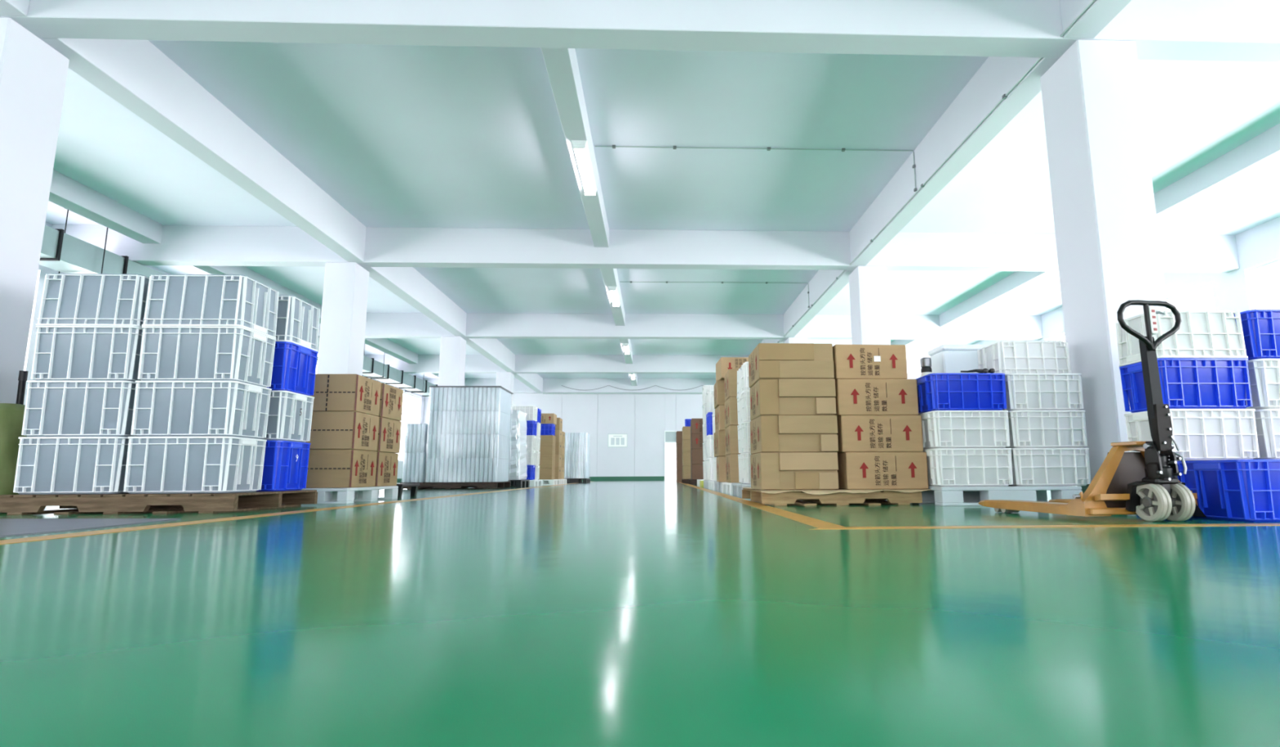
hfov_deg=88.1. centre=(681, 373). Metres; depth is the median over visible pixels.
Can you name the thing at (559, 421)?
carton
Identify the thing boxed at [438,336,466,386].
column
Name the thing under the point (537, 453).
crate
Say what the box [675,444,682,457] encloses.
carton
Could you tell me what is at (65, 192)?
beam
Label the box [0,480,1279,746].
floor
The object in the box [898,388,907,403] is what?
print
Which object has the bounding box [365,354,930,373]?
ceiling beam
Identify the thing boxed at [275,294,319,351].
crate
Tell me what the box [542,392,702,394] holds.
conduit
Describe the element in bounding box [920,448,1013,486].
crate
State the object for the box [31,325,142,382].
crate
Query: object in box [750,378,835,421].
carton
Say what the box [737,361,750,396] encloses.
crate
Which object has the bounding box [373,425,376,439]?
print
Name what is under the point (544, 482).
pallet
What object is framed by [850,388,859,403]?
print
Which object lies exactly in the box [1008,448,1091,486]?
crate
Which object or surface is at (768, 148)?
conduit
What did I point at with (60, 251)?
air duct
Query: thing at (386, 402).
print
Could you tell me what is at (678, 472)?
carton
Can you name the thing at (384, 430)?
print
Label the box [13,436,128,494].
crate
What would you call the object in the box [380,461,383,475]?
print
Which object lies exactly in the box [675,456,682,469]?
carton
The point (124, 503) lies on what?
wooden pallet
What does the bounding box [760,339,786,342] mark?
beam
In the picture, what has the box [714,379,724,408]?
carton
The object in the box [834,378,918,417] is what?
carton
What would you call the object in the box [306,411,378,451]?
carton
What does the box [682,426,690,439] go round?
carton
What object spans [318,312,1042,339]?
ceiling beam
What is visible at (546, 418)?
carton
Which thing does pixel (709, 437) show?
crate
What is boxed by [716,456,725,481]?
carton
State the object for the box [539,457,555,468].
carton
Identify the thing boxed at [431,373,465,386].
beam
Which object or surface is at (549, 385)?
ceiling beam
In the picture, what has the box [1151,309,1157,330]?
print
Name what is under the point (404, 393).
window
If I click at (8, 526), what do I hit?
sheet
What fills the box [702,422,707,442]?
crate
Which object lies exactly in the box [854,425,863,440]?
print
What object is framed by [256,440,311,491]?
crate
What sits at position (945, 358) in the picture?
foam box
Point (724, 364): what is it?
carton
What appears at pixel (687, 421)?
crate
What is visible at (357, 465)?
print
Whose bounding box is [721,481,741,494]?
pallet
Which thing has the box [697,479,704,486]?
pallet
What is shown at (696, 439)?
carton
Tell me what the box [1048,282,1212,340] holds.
window
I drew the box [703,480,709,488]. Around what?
pallet
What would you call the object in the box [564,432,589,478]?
load
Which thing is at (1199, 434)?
crate
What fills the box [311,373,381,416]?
carton
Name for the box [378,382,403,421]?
carton
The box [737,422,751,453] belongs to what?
crate
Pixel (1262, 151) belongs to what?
beam
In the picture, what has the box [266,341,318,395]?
crate
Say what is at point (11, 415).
bundle
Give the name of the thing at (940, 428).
crate
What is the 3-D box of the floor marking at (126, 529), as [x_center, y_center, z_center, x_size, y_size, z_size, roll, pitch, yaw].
[-2.991,1.876,10.479,0.160,0.002,33.500,0,-9,-2]
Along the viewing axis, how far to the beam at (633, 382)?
28.24 m
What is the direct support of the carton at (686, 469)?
on the wooden pallet at (683, 481)
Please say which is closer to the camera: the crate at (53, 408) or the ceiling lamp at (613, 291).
the crate at (53, 408)
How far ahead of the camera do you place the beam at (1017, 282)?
15.25 m
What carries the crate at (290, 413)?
on the crate at (286, 463)
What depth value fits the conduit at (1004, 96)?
7.32 m
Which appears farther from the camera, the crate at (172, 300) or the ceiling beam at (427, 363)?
the ceiling beam at (427, 363)
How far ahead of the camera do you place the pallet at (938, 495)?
5.16 m
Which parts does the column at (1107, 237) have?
painted skirting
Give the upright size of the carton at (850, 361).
0.290 m
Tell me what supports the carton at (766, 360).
on the carton at (768, 397)
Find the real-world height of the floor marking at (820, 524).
0.002 m
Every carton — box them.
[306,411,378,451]
[306,448,377,488]
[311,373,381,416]
[374,451,398,486]
[376,417,401,453]
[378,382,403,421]
[538,446,555,457]
[538,468,555,479]
[539,435,555,446]
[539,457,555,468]
[540,413,556,425]
[554,429,562,442]
[554,466,561,479]
[555,417,562,431]
[555,442,561,454]
[555,454,561,466]
[560,466,564,479]
[561,431,564,444]
[561,443,564,455]
[561,454,564,466]
[675,431,682,444]
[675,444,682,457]
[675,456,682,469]
[675,469,682,482]
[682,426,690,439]
[682,439,690,453]
[682,452,690,466]
[682,466,690,479]
[690,417,702,435]
[690,433,702,449]
[690,448,704,464]
[690,463,703,479]
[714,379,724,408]
[714,430,726,457]
[715,356,748,381]
[715,404,725,432]
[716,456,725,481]
[724,368,738,401]
[724,396,738,427]
[724,425,740,454]
[725,453,738,482]
[748,342,834,387]
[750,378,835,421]
[750,415,838,454]
[750,452,838,489]
[832,344,907,380]
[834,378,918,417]
[836,415,923,453]
[837,452,928,489]
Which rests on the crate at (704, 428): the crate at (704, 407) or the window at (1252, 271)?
the crate at (704, 407)
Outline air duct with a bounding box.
[39,208,437,397]
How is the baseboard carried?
attached to the wall at (645, 418)
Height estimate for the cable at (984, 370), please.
0.042 m
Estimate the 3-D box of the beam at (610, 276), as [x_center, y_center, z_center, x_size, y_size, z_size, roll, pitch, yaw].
[-1.522,-1.889,14.784,0.255,0.335,5.902,0,-9,-2]
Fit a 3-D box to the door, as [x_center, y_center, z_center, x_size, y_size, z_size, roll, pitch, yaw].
[-0.471,3.671,29.539,0.580,2.210,0.220,0,-9,-2]
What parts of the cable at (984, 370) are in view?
knob, knob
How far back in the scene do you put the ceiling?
8.99 m
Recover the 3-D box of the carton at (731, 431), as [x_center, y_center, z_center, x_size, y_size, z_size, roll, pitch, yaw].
[0.899,0.887,8.728,0.590,0.362,0.608,0,-9,-2]
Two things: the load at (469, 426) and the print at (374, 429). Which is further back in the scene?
the load at (469, 426)
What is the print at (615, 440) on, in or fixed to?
attached to the wall at (645, 418)
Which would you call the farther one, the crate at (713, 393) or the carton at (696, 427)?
the carton at (696, 427)
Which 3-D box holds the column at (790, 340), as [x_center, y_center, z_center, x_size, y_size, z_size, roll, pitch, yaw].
[3.150,0.994,17.793,0.528,3.900,0.563,0,-9,-2]
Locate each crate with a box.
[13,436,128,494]
[21,380,136,436]
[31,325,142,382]
[35,273,149,327]
[123,435,266,493]
[130,380,271,439]
[137,325,275,387]
[141,274,279,338]
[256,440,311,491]
[261,390,314,442]
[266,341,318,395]
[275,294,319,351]
[511,405,537,421]
[526,420,537,435]
[526,435,536,450]
[526,449,536,465]
[526,465,535,479]
[533,450,540,465]
[533,465,539,479]
[534,436,540,451]
[536,408,541,422]
[536,422,541,436]
[540,423,555,435]
[684,418,691,426]
[702,385,714,404]
[702,404,706,423]
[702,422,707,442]
[702,441,708,461]
[702,461,707,479]
[706,389,714,413]
[706,412,712,435]
[706,435,713,457]
[706,457,715,480]
[711,390,715,413]
[711,412,715,435]
[712,435,716,457]
[712,457,716,480]
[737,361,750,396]
[737,391,751,424]
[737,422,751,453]
[737,453,751,484]
[915,373,1006,413]
[917,410,1009,449]
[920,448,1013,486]
[977,340,1071,373]
[1002,373,1084,410]
[1005,410,1087,448]
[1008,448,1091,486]
[1115,310,1248,367]
[1119,357,1253,413]
[1124,408,1259,461]
[1177,459,1279,521]
[1177,463,1181,481]
[1234,309,1279,359]
[1244,358,1279,409]
[1252,408,1279,459]
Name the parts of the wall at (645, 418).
wall panel, wall panel, wall panel, wall panel, wall panel, wall panel, wall panel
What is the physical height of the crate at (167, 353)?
0.405 m
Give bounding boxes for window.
[398,391,419,461]
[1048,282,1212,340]
[1248,259,1279,309]
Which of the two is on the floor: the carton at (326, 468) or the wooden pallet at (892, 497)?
the wooden pallet at (892, 497)
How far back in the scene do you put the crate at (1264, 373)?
3.99 m
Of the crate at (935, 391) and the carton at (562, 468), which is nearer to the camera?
the crate at (935, 391)
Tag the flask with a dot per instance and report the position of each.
(926, 362)
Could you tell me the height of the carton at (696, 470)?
0.382 m
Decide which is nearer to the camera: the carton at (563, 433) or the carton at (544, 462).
the carton at (544, 462)
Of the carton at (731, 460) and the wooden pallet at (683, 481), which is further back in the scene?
the wooden pallet at (683, 481)
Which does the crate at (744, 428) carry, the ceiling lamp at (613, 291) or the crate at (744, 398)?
the crate at (744, 398)
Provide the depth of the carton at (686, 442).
18.70 m
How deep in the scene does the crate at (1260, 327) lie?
4.04 m
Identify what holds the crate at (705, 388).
on the crate at (704, 407)
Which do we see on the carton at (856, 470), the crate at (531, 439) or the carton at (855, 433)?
the carton at (855, 433)
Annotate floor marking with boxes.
[0,483,573,544]
[675,480,1279,529]
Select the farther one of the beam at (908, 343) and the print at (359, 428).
the beam at (908, 343)
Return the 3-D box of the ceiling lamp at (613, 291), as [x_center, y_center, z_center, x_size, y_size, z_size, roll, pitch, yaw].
[-1.485,-1.694,14.651,0.190,0.090,1.400,0,-9,-2]
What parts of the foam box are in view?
lid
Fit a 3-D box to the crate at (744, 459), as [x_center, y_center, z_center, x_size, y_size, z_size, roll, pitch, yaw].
[0.999,1.080,7.497,0.642,0.336,0.660,0,-9,-2]
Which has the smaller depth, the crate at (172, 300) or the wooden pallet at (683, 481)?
the crate at (172, 300)
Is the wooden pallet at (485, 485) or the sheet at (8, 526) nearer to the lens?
the sheet at (8, 526)
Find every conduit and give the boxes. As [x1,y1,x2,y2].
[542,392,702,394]
[595,145,917,191]
[619,280,809,307]
[777,0,1095,342]
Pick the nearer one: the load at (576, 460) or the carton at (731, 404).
the carton at (731, 404)
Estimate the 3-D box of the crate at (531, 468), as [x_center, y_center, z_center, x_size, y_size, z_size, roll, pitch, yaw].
[-3.840,2.378,15.836,0.602,0.350,0.420,0,-9,-2]
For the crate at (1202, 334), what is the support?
on the crate at (1185, 383)
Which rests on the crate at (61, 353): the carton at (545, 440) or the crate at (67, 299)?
the crate at (67, 299)
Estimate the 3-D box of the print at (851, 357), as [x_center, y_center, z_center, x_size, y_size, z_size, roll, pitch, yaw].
[1.407,-0.106,5.468,0.073,0.122,0.001,0,-9,-3]
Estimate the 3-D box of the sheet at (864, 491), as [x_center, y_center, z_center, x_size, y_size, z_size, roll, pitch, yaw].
[1.292,1.042,5.879,1.360,0.036,1.290,0,-9,-2]
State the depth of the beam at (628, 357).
21.77 m
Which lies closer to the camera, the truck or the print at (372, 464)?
the truck
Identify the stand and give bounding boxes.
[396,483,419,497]
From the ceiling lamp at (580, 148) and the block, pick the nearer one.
the ceiling lamp at (580, 148)
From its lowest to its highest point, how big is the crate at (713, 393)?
0.360 m
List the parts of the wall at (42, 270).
painted skirting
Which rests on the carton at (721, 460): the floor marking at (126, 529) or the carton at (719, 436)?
the carton at (719, 436)
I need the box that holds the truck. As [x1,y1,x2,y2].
[978,300,1206,521]
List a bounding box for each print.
[355,460,359,475]
[357,422,361,437]
[360,385,363,400]
[370,461,373,475]
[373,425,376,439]
[374,390,377,404]
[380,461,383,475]
[382,427,386,441]
[385,393,388,407]
[393,462,395,475]
[610,435,624,444]
[847,353,854,368]
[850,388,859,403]
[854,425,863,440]
[859,462,868,477]
[888,354,897,368]
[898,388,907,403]
[903,425,911,439]
[908,462,916,477]
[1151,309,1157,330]
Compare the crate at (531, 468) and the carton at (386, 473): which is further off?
the crate at (531, 468)
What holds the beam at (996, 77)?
attached to the ceiling
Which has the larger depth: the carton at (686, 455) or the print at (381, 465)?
the carton at (686, 455)
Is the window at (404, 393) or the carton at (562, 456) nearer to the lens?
the carton at (562, 456)
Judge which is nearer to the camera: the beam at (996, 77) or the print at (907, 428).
the print at (907, 428)
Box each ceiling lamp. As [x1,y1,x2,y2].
[571,140,597,195]
[608,286,620,306]
[622,343,630,354]
[630,373,635,379]
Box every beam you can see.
[0,0,29,16]
[0,0,1279,62]
[39,37,366,262]
[48,169,163,244]
[51,224,1239,272]
[191,265,321,323]
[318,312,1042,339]
[362,266,466,336]
[364,337,417,364]
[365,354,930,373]
[422,378,715,393]
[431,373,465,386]
[463,338,515,372]
[512,373,542,392]
[541,47,608,247]
[600,268,625,325]
[618,338,632,364]
[628,373,637,386]
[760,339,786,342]
[783,270,853,337]
[849,56,1059,265]
[890,339,923,348]
[939,271,1057,327]
[1059,0,1131,38]
[1153,123,1279,222]
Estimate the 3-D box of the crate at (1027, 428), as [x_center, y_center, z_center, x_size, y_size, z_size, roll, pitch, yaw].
[2.944,0.474,5.469,0.622,0.298,0.420,0,-9,-3]
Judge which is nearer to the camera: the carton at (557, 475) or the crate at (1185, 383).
the crate at (1185, 383)
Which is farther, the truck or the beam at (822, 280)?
the beam at (822, 280)
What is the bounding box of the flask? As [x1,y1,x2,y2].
[920,357,932,377]
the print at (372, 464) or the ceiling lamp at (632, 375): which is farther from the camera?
the ceiling lamp at (632, 375)
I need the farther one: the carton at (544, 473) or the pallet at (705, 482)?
the carton at (544, 473)
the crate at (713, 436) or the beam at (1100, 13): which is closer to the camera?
the beam at (1100, 13)
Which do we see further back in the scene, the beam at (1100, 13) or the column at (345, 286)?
the column at (345, 286)
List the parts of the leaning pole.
handle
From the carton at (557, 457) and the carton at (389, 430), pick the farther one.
the carton at (557, 457)
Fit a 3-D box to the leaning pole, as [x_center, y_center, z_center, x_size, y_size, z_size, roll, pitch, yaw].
[-5.284,0.526,5.235,0.053,1.101,0.146,6,-11,-34]
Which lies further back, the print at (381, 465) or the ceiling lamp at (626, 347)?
the ceiling lamp at (626, 347)
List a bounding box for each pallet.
[0,489,317,515]
[301,485,398,504]
[400,481,510,489]
[508,479,529,487]
[529,480,542,486]
[537,479,559,484]
[560,479,566,484]
[564,478,590,483]
[681,479,689,484]
[688,479,697,484]
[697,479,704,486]
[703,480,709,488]
[708,480,714,490]
[714,480,721,492]
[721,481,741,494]
[731,483,751,497]
[742,488,922,506]
[917,485,1082,506]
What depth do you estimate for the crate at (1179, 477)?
3.87 m
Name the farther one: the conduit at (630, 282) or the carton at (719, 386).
the conduit at (630, 282)
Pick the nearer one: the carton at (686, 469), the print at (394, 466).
the print at (394, 466)
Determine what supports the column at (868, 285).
on the floor
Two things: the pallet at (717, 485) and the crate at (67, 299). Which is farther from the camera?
the pallet at (717, 485)
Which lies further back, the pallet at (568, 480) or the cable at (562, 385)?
the cable at (562, 385)
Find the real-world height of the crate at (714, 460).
0.360 m
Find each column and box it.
[0,17,69,404]
[316,262,368,375]
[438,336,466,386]
[495,372,514,405]
[784,337,807,343]
[848,266,890,344]
[1040,40,1167,493]
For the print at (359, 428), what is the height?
0.149 m
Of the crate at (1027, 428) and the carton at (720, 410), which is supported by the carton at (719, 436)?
the carton at (720, 410)
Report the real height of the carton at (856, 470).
0.298 m
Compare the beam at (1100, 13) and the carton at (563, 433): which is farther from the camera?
the carton at (563, 433)
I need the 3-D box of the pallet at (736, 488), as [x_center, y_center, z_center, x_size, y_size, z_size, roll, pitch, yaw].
[1.201,1.353,7.686,1.116,0.145,1.140,0,-9,-2]
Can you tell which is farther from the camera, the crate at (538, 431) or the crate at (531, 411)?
the crate at (538, 431)
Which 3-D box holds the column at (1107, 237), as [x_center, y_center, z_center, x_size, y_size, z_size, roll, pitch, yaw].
[3.625,-0.879,5.605,0.528,3.900,0.563,0,-9,-2]
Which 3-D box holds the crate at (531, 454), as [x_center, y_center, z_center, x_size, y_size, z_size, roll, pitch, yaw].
[-3.837,2.030,15.890,0.602,0.350,0.420,0,-9,-2]
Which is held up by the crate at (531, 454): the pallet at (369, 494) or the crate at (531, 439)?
the crate at (531, 439)
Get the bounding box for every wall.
[23,222,424,482]
[422,393,702,476]
[906,216,1279,378]
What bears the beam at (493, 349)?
attached to the ceiling
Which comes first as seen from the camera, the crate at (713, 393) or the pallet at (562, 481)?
the crate at (713, 393)
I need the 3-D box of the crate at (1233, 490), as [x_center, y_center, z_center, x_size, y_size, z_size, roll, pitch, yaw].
[3.134,0.623,3.545,0.622,0.312,0.450,0,-9,-2]
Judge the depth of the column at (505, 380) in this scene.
23.52 m
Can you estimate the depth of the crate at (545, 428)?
17.41 m
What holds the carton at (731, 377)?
on the carton at (731, 404)
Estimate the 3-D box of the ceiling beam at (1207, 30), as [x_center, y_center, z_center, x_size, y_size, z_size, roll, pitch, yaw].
[-0.068,-3.144,5.664,20.900,0.635,0.268,0,-9,-2]
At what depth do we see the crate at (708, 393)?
11.76 m
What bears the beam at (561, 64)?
attached to the ceiling
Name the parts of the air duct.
hanger rod, hanger rod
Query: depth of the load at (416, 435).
12.85 m
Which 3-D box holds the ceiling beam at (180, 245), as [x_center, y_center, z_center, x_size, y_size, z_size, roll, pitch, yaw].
[-0.306,-2.208,11.757,20.900,0.635,0.268,0,-9,-2]
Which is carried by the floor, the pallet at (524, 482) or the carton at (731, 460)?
the pallet at (524, 482)
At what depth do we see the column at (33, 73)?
5.38 m
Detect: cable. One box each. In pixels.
[561,385,703,390]
[960,368,995,373]
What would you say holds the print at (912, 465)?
attached to the carton at (856, 470)
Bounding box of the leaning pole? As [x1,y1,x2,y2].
[15,370,28,404]
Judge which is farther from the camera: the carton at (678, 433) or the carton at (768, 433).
the carton at (678, 433)
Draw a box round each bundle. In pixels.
[0,403,26,494]
[507,409,527,479]
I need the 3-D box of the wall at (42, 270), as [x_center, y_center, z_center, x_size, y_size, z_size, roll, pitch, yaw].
[-10.811,-0.471,9.857,0.260,4.535,39.160,0,-9,-2]
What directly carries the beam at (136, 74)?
attached to the ceiling
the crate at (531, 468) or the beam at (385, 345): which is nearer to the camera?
the crate at (531, 468)
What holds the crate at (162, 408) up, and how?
on the crate at (221, 464)
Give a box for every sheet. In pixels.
[0,518,181,537]
[742,487,929,494]
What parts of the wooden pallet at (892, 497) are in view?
board, board, board, board, board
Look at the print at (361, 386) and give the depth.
6.40 m
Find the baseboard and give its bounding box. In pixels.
[582,475,664,480]
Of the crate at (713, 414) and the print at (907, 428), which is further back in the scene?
the crate at (713, 414)
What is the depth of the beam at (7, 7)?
5.22 m
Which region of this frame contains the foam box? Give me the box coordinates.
[928,344,986,373]
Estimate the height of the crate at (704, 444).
0.355 m
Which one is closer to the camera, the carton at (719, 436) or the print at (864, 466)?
the print at (864, 466)
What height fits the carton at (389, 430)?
0.355 m
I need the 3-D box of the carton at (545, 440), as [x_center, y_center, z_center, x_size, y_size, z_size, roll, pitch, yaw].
[-3.666,1.799,17.552,0.568,0.286,0.508,0,-9,-2]
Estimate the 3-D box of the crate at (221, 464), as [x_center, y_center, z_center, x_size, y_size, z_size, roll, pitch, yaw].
[-3.643,0.692,4.974,0.737,0.405,0.500,0,-9,-2]
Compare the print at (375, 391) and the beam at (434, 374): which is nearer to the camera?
the print at (375, 391)
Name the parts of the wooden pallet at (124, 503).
board, board, board, board, board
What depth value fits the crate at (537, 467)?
16.32 m
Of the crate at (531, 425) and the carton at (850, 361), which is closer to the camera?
the carton at (850, 361)
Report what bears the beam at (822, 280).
attached to the ceiling
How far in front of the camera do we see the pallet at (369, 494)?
6.41 m
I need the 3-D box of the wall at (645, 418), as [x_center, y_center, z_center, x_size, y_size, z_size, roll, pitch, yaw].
[-1.008,2.525,29.715,21.400,4.535,0.220,0,-9,-2]
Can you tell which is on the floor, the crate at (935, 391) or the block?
the block
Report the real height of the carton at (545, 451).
0.286 m
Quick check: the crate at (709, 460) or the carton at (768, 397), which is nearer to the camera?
the carton at (768, 397)
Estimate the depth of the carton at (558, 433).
18.47 m
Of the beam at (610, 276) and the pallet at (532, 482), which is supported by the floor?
the pallet at (532, 482)
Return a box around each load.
[402,423,431,482]
[426,386,513,482]
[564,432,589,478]
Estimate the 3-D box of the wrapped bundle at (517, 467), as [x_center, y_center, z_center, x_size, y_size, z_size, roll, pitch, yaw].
[-3.893,1.626,14.887,0.725,1.520,0.925,0,-9,-2]
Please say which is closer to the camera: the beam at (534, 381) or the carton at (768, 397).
the carton at (768, 397)
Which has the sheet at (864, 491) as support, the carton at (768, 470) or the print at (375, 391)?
the carton at (768, 470)
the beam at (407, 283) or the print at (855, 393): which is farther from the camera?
the beam at (407, 283)
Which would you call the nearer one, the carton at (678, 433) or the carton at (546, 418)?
the carton at (546, 418)
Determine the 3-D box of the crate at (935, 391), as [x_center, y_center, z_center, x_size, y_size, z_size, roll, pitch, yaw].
[2.308,0.176,5.488,0.622,0.298,0.420,0,-9,-2]
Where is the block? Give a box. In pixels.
[699,480,703,487]
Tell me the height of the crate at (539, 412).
0.350 m
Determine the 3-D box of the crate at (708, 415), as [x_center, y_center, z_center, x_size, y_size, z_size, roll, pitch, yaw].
[0.776,0.923,11.937,0.622,0.395,0.550,0,-9,-2]
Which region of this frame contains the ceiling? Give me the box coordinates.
[45,40,1279,378]
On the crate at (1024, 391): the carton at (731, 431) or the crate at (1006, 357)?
the crate at (1006, 357)
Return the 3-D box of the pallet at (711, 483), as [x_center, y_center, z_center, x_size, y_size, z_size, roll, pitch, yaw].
[1.062,1.899,11.241,1.116,0.145,1.140,0,-9,-2]
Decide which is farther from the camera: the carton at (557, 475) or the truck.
the carton at (557, 475)
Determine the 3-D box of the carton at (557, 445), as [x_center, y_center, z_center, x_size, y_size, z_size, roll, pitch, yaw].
[-3.690,2.125,18.666,0.552,0.340,0.568,0,-9,-2]
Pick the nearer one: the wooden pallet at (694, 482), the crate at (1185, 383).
the crate at (1185, 383)
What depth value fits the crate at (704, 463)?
12.44 m
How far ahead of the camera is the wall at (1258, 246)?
12.04 m
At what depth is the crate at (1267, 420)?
3.95 m
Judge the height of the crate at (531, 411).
0.350 m
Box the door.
[664,430,677,480]
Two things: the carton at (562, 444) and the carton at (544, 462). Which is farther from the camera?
the carton at (562, 444)
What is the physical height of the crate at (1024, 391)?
0.298 m
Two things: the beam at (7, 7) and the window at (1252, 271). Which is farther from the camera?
the window at (1252, 271)
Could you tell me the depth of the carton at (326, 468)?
6.17 m
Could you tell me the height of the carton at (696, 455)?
0.382 m
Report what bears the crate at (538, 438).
on the crate at (537, 453)
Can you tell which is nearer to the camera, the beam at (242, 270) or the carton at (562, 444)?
the beam at (242, 270)
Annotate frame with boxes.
[607,433,627,447]
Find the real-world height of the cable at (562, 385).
0.236 m
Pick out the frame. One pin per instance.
(615, 440)
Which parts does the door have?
transom pane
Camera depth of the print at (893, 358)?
5.49 m

